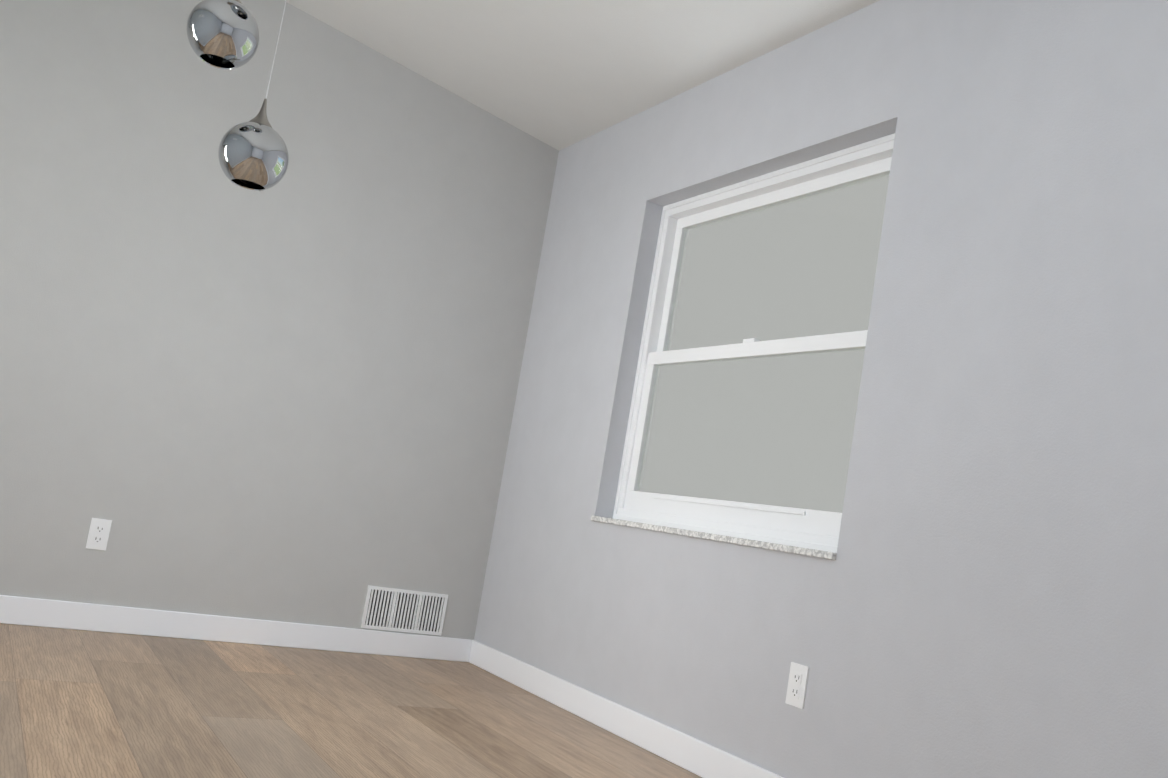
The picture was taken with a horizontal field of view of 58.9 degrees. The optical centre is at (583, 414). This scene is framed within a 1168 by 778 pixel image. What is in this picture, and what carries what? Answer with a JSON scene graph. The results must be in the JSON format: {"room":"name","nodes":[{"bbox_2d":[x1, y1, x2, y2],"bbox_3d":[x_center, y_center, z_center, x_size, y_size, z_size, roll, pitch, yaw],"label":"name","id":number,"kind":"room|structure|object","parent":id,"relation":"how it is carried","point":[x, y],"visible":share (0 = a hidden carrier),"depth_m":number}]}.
{"room":"empty dining room","nodes":[
{"label":"empty dining room","id":0,"kind":"room"},
{"bbox_2d":[0,0,558,639],"bbox_3d":[-2.282,-0.919,3.743,4.675,3.218,0.200,13,-7,-29],"label":"wall","id":1,"kind":"structure","parent":0,"point":[292,394],"depth_m":4.17},
{"bbox_2d":[86,518,111,550],"bbox_3d":[-1.819,0.449,3.882,0.070,0.115,0.008,13,-7,-29],"label":"outlet","id":2,"kind":"object","parent":1,"relation":"attached to","point":[98,534],"visible":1,"depth_m":3.88},
{"bbox_2d":[0,595,471,661],"bbox_3d":[-2.405,0.628,3.538,4.462,0.100,0.013,13,-7,-29],"label":"baseboard","id":3,"kind":"structure","parent":1,"relation":"attached to","point":[26,611],"depth_m":4.09},
{"bbox_2d":[361,585,447,635],"bbox_3d":[-0.774,0.851,4.486,0.370,0.180,0.010,13,-7,-29],"label":"air vent","id":4,"kind":"object","parent":1,"relation":"in","point":[400,610],"visible":1,"depth_m":4.48},
{"bbox_2d":[0,623,701,777],"bbox_3d":[-0.807,0.718,0.759,4.875,0.120,6.822,13,-7,-29],"label":"floor","id":5,"kind":"structure","parent":0,"point":[83,704],"depth_m":3.07},
{"bbox_2d":[284,0,878,150],"bbox_3d":[-0.338,-2.088,1.051,4.875,0.857,6.822,13,-7,-29],"label":"ceiling","id":6,"kind":"structure","parent":0,"point":[558,75],"depth_m":4.00},
{"bbox_2d":[187,0,288,190],"bbox_3d":[-0.802,-1.222,2.676,0.313,1.244,0.317,13,-7,-29],"label":"pendant light","id":7,"kind":"object","parent":6,"relation":"hanging from","point":[253,154],"visible":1,"depth_m":2.63},
{"bbox_2d":[474,0,1167,777],"bbox_3d":[1.395,-0.136,2.045,0.200,2.540,6.822,13,-7,-29],"label":"wall","id":8,"kind":"structure","parent":0,"point":[984,594],"depth_m":2.69},
{"bbox_2d":[468,640,783,777],"bbox_3d":[1.105,1.040,1.868,0.013,0.100,6.422,13,-7,-29],"label":"baseboard","id":9,"kind":"structure","parent":8,"relation":"attached to","point":[702,759],"depth_m":3.54},
{"bbox_2d":[590,515,836,559],"bbox_3d":[0.452,0.414,3.458,0.238,0.020,1.300,13,-7,-29],"label":"window sill","id":10,"kind":"structure","parent":8,"relation":"attached to","point":[778,547],"depth_m":3.25},
{"bbox_2d":[612,133,894,552],"bbox_3d":[0.575,-0.210,3.534,0.086,1.260,1.300,13,-7,-29],"label":"window","id":11,"kind":"structure","parent":8,"relation":"in","point":[743,410],"depth_m":3.50},
{"bbox_2d":[785,662,809,708],"bbox_3d":[0.591,0.751,2.874,0.008,0.115,0.070,13,-7,-29],"label":"outlet","id":12,"kind":"object","parent":8,"relation":"attached to","point":[797,685],"visible":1,"depth_m":2.87}
]}

